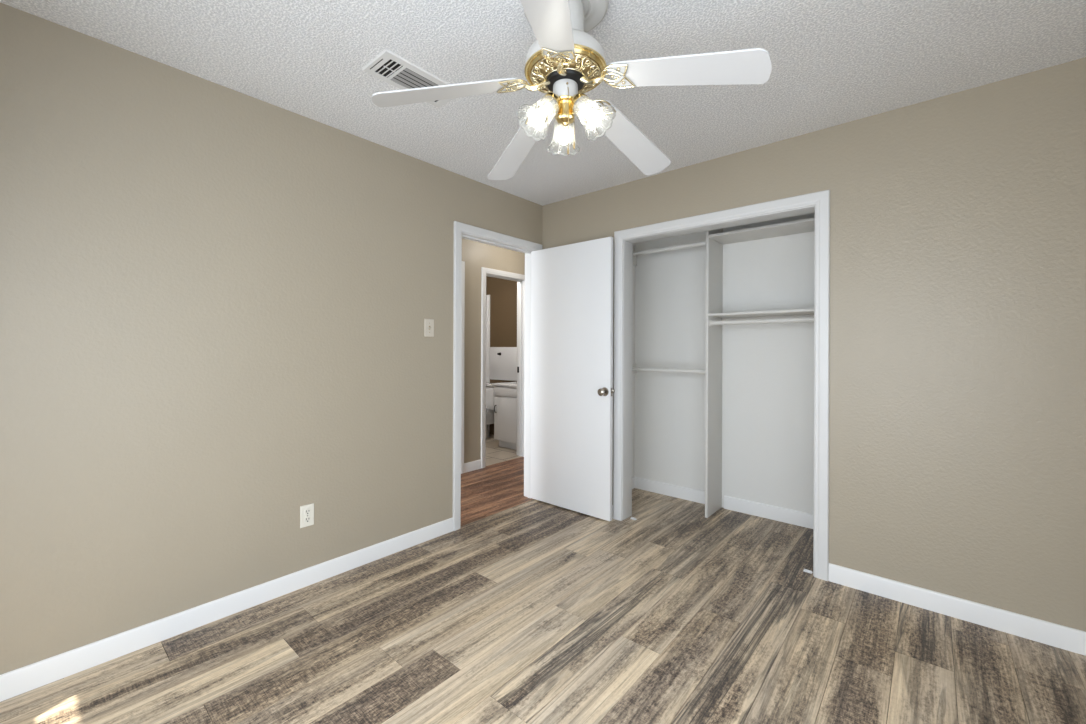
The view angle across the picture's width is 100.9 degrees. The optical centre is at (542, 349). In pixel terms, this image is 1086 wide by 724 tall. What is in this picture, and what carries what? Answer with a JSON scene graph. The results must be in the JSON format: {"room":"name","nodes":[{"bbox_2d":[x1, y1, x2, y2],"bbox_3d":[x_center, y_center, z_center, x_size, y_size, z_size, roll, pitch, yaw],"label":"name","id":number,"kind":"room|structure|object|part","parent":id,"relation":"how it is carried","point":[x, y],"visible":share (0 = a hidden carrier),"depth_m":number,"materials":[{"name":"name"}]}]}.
{"room":"empty bedroom","nodes":[
{"label":"empty bedroom","id":0,"kind":"room"},
{"bbox_2d":[0,3,542,674],"bbox_3d":[-0.322,0.014,3.483,0.120,2.440,6.020,0,0,41],"label":"wall","id":1,"kind":"structure","parent":0,"point":[216,300],"depth_m":1.98,"materials":[{"name":"beige paint"}]},
{"bbox_2d":[0,517,453,701],"bbox_3d":[-1.389,1.186,2.152,0.012,0.089,2.376,0,0,41],"label":"baseboard","id":2,"kind":"structure","parent":1,"relation":"attached to","point":[24,679],"depth_m":1.96,"materials":[{"name":"white paint"}]},
{"bbox_2d":[300,503,313,527],"bbox_3d":[-1.230,0.867,2.339,0.008,0.114,0.069,0,0,41],"label":"wall outlet","id":3,"kind":"object","parent":1,"relation":"attached to","point":[306,511],"visible":1,"depth_m":2.34,"materials":[{"name":"beige plastic"}]},
{"bbox_2d":[304,516,310,522],"bbox_3d":[-1.228,0.888,2.338,0.004,0.034,0.034,0,0,41],"label":"receptacle","id":4,"kind":"object","parent":3,"relation":"attached to","point":[307,519],"depth_m":2.34,"materials":[{"name":"beige plastic"}]},
{"bbox_2d":[304,508,310,514],"bbox_3d":[-1.228,0.847,2.338,0.004,0.034,0.034,0,0,41],"label":"receptacle","id":5,"kind":"object","parent":3,"relation":"attached to","point":[307,511],"depth_m":2.34,"materials":[{"name":"beige plastic"}]},
{"bbox_2d":[424,319,433,336],"bbox_3d":[-0.732,-0.141,2.901,0.020,0.115,0.072,0,0,41],"label":"light switch","id":6,"kind":"object","parent":1,"relation":"attached to","point":[428,323],"visible":1,"depth_m":2.90,"materials":[{"name":"beige plastic"}]},
{"bbox_2d":[453,221,541,530],"bbox_3d":[-0.309,0.180,3.394,0.018,2.108,0.908,0,0,41],"label":"trim","id":7,"kind":"structure","parent":1,"relation":"attached to","point":[459,227],"depth_m":3.07,"materials":[{"name":"white paint"}]},
{"bbox_2d":[462,232,533,498],"bbox_3d":[-0.361,0.203,3.439,0.122,2.063,0.818,0,0,41],"label":"trim","id":8,"kind":"structure","parent":1,"relation":"attached to","point":[526,251],"depth_m":3.73,"materials":[{"name":"white paint"}]},
{"bbox_2d":[524,335,524,481],"bbox_3d":[-0.413,0.181,3.484,0.018,2.105,0.902,0,0,41],"label":"trim","id":9,"kind":"structure","parent":1,"relation":"attached to","point":[524,335],"depth_m":3.78,"materials":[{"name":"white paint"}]},
{"bbox_2d":[530,237,614,520],"bbox_3d":[0.202,0.209,3.456,0.790,2.031,0.166,0,0,41],"label":"door","id":10,"kind":"structure","parent":1,"relation":"in","point":[572,390],"depth_m":3.41,"materials":[{"name":"white paint"}]},
{"bbox_3d":[0.424,0.303,3.198,0.064,0.064,0.066,0,0,41],"label":"knob","id":11,"kind":"part","parent":10,"relation":"part of","materials":[{"name":"silver metal"}]},
{"bbox_2d":[462,238,524,462],"bbox_3d":[-1.132,0.011,4.183,0.120,2.440,6.020,0,0,41],"label":"wall","id":12,"kind":"structure","parent":0,"point":[476,255],"depth_m":4.59,"materials":[{"name":"beige paint"}]},
{"bbox_2d":[461,261,464,473],"bbox_3d":[-1.100,0.175,4.115,0.018,2.112,0.954,0,0,41],"label":"trim","id":13,"kind":"structure","parent":12,"relation":"attached to","point":[463,262],"depth_m":4.45,"materials":[{"name":"white paint"}]},
{"bbox_2d":[464,459,480,472],"bbox_3d":[-0.718,1.187,4.566,0.012,0.092,0.227,0,0,41],"label":"baseboard","id":14,"kind":"structure","parent":12,"relation":"attached to","point":[474,465],"depth_m":4.56,"materials":[{"name":"white paint"}]},
{"bbox_2d":[481,267,524,467],"bbox_3d":[-0.403,0.190,4.922,0.018,2.089,0.716,0,0,41],"label":"trim","id":15,"kind":"structure","parent":12,"relation":"attached to","point":[484,270],"depth_m":4.67,"materials":[{"name":"white paint"}]},
{"bbox_2d":[486,273,524,456],"bbox_3d":[-0.455,0.210,4.967,0.122,2.048,0.634,0,0,41],"label":"trim","id":16,"kind":"structure","parent":12,"relation":"attached to","point":[520,283],"depth_m":5.18,"materials":[{"name":"white paint"}]},
{"bbox_2d":[486,276,516,434],"bbox_3d":[-0.628,0.013,6.471,2.110,2.440,0.100,0,0,41],"label":"wall","id":17,"kind":"structure","parent":0,"point":[502,292],"depth_m":6.36,"materials":[{"name":"brown paint"}]},
{"bbox_2d":[486,295,489,433],"bbox_3d":[-1.116,0.216,6.816,0.902,2.030,0.014,0,0,41],"label":"trim","id":18,"kind":"structure","parent":17,"relation":"attached to","point":[487,296],"depth_m":6.53,"materials":[{"name":"wood"}]},
{"bbox_2d":[490,347,516,380],"bbox_3d":[-0.320,0.200,6.129,1.195,0.468,0.012,0,0,41],"label":"backsplash","id":19,"kind":"structure","parent":17,"relation":"attached to","point":[503,366],"depth_m":6.33,"materials":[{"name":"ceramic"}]},
{"bbox_2d":[0,434,1085,723],"bbox_3d":[-0.433,1.258,3.575,6.400,0.052,6.020,0,0,41],"label":"floor","id":20,"kind":"structure","parent":0,"point":[534,611],"depth_m":1.86,"materials":[{"name":"brown laminate"}]},
{"bbox_2d":[486,383,494,438],"bbox_3d":[-0.954,0.856,6.159,0.430,0.745,0.748,0,0,41],"label":"toilet","id":21,"kind":"object","parent":20,"relation":"on","point":[490,395],"visible":0.15,"depth_m":6.23,"materials":[{"name":"ceramic"}]},
{"bbox_3d":[-0.980,1.036,6.130,0.372,0.385,0.650,0,0,41],"label":"bowl","id":22,"kind":"part","parent":21,"relation":"part of","materials":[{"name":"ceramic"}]},
{"bbox_3d":[-0.773,0.677,6.367,0.410,0.320,0.187,0,0,41],"label":"tank","id":23,"kind":"part","parent":21,"relation":"part of","materials":[{"name":"ceramic"}]},
{"bbox_2d":[492,382,516,449],"bbox_3d":[-0.266,0.828,5.693,0.536,0.808,0.594,0,0,41],"label":"bathroom vanity","id":24,"kind":"object","parent":20,"relation":"on","point":[505,399],"visible":0.46,"depth_m":5.52,"materials":[{"name":"wood"}]},
{"bbox_2d":[492,382,516,387],"bbox_3d":[-0.256,0.444,5.703,0.536,0.030,0.568,0,0,41],"label":"countertop","id":25,"kind":"structure","parent":24,"relation":"on","point":[506,384],"depth_m":5.56,"materials":[{"name":"stone"}]},
{"bbox_3d":[-0.423,0.525,5.493,0.490,0.107,0.018,0,0,41],"label":"drawer","id":26,"kind":"part","parent":24,"relation":"part of","materials":[{"name":"white wood"}]},
{"bbox_3d":[-0.424,0.861,5.493,0.490,0.535,0.018,0,0,41],"label":"cabinet door","id":27,"kind":"part","parent":24,"relation":"part of","materials":[{"name":"white wood"}]},
{"bbox_2d":[705,228,722,517],"bbox_3d":[1.305,0.021,3.418,0.020,2.440,0.300,0,0,41],"label":"divider","id":28,"kind":"object","parent":20,"relation":"on","point":[714,249],"visible":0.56,"depth_m":3.38,"materials":[{"name":"white wood"}]},
{"bbox_2d":[0,0,1085,205],"bbox_3d":[0.300,-1.253,1.811,3.240,0.100,4.295,0,0,41],"label":"ceiling","id":29,"kind":"structure","parent":0,"point":[835,62],"depth_m":1.83,"materials":[{"name":"white paint"}]},
{"bbox_2d":[361,49,454,107],"bbox_3d":[-0.575,-1.203,2.015,0.204,0.006,0.404,0,0,41],"label":"ceiling vent","id":30,"kind":"object","parent":29,"relation":"in","point":[387,66],"visible":0.66,"depth_m":1.95,"materials":[{"name":"white metal"}]},
{"bbox_2d":[372,0,771,179],"bbox_3d":[0.112,-0.931,1.581,1.227,0.546,1.199,0,0,41],"label":"ceiling fan","id":31,"kind":"object","parent":29,"relation":"hanging from","point":[565,62],"visible":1,"depth_m":1.49,"materials":[{"name":"white wood"}]},
{"bbox_3d":[-0.320,-0.858,1.495,0.474,0.126,0.128,0,0,-9],"label":"blade","id":32,"kind":"part","parent":31,"relation":"part of","materials":[{"name":"white wood"}]},
{"bbox_3d":[-0.106,-0.857,1.918,0.128,0.126,0.474,0,0,-27],"label":"blade","id":33,"kind":"part","parent":31,"relation":"part of","materials":[{"name":"white wood"}]},
{"bbox_3d":[-0.013,-0.786,1.506,0.149,0.151,0.126,0,0,-30],"label":"lamp shade","id":34,"kind":"part","parent":31,"relation":"part of","materials":[{"name":"clear glass"}]},
{"bbox_3d":[-0.009,-0.789,1.509,0.052,0.054,0.041,0,0,-30],"label":"light bulb","id":35,"kind":"part","parent":31,"relation":"part of","materials":[{"name":"white glass"}]},
{"bbox_3d":[0.016,-0.857,1.161,0.128,0.126,0.474,0,0,9],"label":"blade","id":36,"kind":"part","parent":31,"relation":"part of","materials":[{"name":"white metal"}]},
{"bbox_3d":[0.077,-0.789,1.659,0.041,0.054,0.052,0,0,0],"label":"light bulb","id":37,"kind":"part","parent":31,"relation":"part of","materials":[{"name":"white glass"}]},
{"bbox_3d":[0.077,-0.786,1.664,0.126,0.151,0.149,0,0,0],"label":"lamp shade","id":38,"kind":"part","parent":31,"relation":"part of","materials":[{"name":"clear glass"}]},
{"bbox_3d":[0.078,-0.948,1.559,0.244,0.024,0.244,0,0,41],"label":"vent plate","id":39,"kind":"part","parent":31,"relation":"part of","materials":[{"name":"gold metal"}]},
{"bbox_3d":[0.084,-0.779,1.515,0.003,0.217,0.010,0,0,-19],"label":"pull chain","id":40,"kind":"part","parent":31,"relation":"part of","materials":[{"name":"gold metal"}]},
{"bbox_3d":[0.164,-0.789,1.509,0.052,0.054,0.041,0,0,30],"label":"light bulb","id":41,"kind":"part","parent":31,"relation":"part of","materials":[{"name":"white glass"}]},
{"bbox_3d":[0.169,-0.785,1.506,0.149,0.151,0.126,0,0,30],"label":"lamp shade","id":42,"kind":"part","parent":31,"relation":"part of","materials":[{"name":"clear glass"}]},
{"bbox_3d":[0.362,-0.856,1.845,0.128,0.126,0.474,0,0,45],"label":"blade","id":43,"kind":"part","parent":31,"relation":"part of","materials":[{"name":"white wood"}]},
{"bbox_3d":[0.437,-0.855,1.377,0.474,0.126,0.128,0,0,27],"label":"blade","id":44,"kind":"part","parent":31,"relation":"part of","materials":[{"name":"white wood"}]},
{"bbox_2d":[632,243,634,476],"bbox_3d":[0.580,0.018,3.824,0.100,2.440,0.635,0,0,41],"label":"wall","id":45,"kind":"structure","parent":0,"point":[633,345],"depth_m":4.02,"materials":[{"name":"white paint"}]},
{"bbox_2d":[632,477,634,488],"bbox_3d":[0.618,1.189,3.785,0.014,0.098,0.606,0,0,41],"label":"baseboard","id":46,"kind":"structure","parent":45,"relation":"attached to","point":[633,478],"depth_m":3.99,"materials":[{"name":"white paint"}]},
{"bbox_2d":[633,256,636,265],"bbox_3d":[0.635,-0.794,3.792,0.018,0.085,0.614,0,0,41],"label":"cleat","id":47,"kind":"object","parent":45,"relation":"attached to","point":[634,257],"visible":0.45,"depth_m":4.00,"materials":[{"name":"white wood"}]},
{"bbox_2d":[633,240,705,255],"bbox_3d":[0.955,-0.801,3.586,0.734,0.054,0.054,0,0,41],"label":"closet rod","id":48,"kind":"object","parent":47,"relation":"attached to","point":[701,243],"visible":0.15,"depth_m":3.52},
{"bbox_3d":[0.631,0.171,3.792,0.018,0.085,0.614,0,0,41],"label":"cleat","id":49,"kind":"object","parent":45,"relation":"attached to","visible":0},
{"bbox_2d":[632,367,704,373],"bbox_3d":[0.951,0.164,3.586,0.734,0.054,0.054,0,0,41],"label":"closet rod","id":50,"kind":"object","parent":49,"relation":"attached to","point":[672,370],"visible":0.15,"depth_m":3.53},
{"bbox_2d":[634,213,814,513],"bbox_3d":[1.584,0.022,3.456,2.100,2.440,0.120,0,0,41],"label":"wall","id":51,"kind":"structure","parent":0,"point":[768,369],"depth_m":3.46,"materials":[{"name":"white paint"}]},
{"bbox_2d":[634,476,812,528],"bbox_3d":[1.534,1.193,3.404,1.900,0.098,0.016,0,0,41],"label":"baseboard","id":52,"kind":"structure","parent":51,"relation":"attached to","point":[794,517],"depth_m":3.43,"materials":[{"name":"white paint"}]},
{"bbox_2d":[708,308,813,319],"bbox_3d":[1.740,-0.233,3.044,1.125,0.058,0.300,0,0,41],"label":"closet shelf","id":53,"kind":"object","parent":51,"relation":"attached to","point":[793,313],"visible":0.44,"depth_m":3.17,"materials":[{"name":"white wood"}]},
{"bbox_2d":[709,217,814,244],"bbox_3d":[1.741,-0.831,3.042,1.125,0.020,0.302,0,0,41],"label":"closet shelf","id":54,"kind":"object","parent":51,"relation":"attached to","point":[804,225],"visible":0.57,"depth_m":3.15,"materials":[{"name":"white wood"}]},
{"bbox_2d":[542,57,1085,631],"bbox_3d":[1.166,0.020,2.819,3.000,2.440,0.120,0,0,41],"label":"wall","id":55,"kind":"structure","parent":0,"point":[957,387],"depth_m":2.10,"materials":[{"name":"beige paint"}]},
{"bbox_2d":[613,190,829,580],"bbox_3d":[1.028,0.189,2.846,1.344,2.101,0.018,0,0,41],"label":"trim","id":56,"kind":"structure","parent":55,"relation":"attached to","point":[821,199],"depth_m":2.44,"materials":[{"name":"white paint"}]},
{"bbox_2d":[828,563,1085,655],"bbox_3d":[1.894,1.197,2.098,0.948,0.093,0.012,0,0,41],"label":"baseboard","id":57,"kind":"structure","parent":55,"relation":"attached to","point":[1045,632],"depth_m":2.06,"materials":[{"name":"white paint"}]},
{"bbox_3d":[2.093,0.024,2.516,0.100,2.440,0.635,0,0,41],"label":"wall","id":58,"kind":"structure","parent":0,"visible":0},
{"bbox_2d":[709,317,813,326],"bbox_3d":[1.665,-0.194,2.957,1.126,0.054,0.054,0,0,41],"label":"closet rod","id":59,"kind":"object","parent":58,"relation":"attached to","point":[801,319],"visible":0.46,"depth_m":3.08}
]}

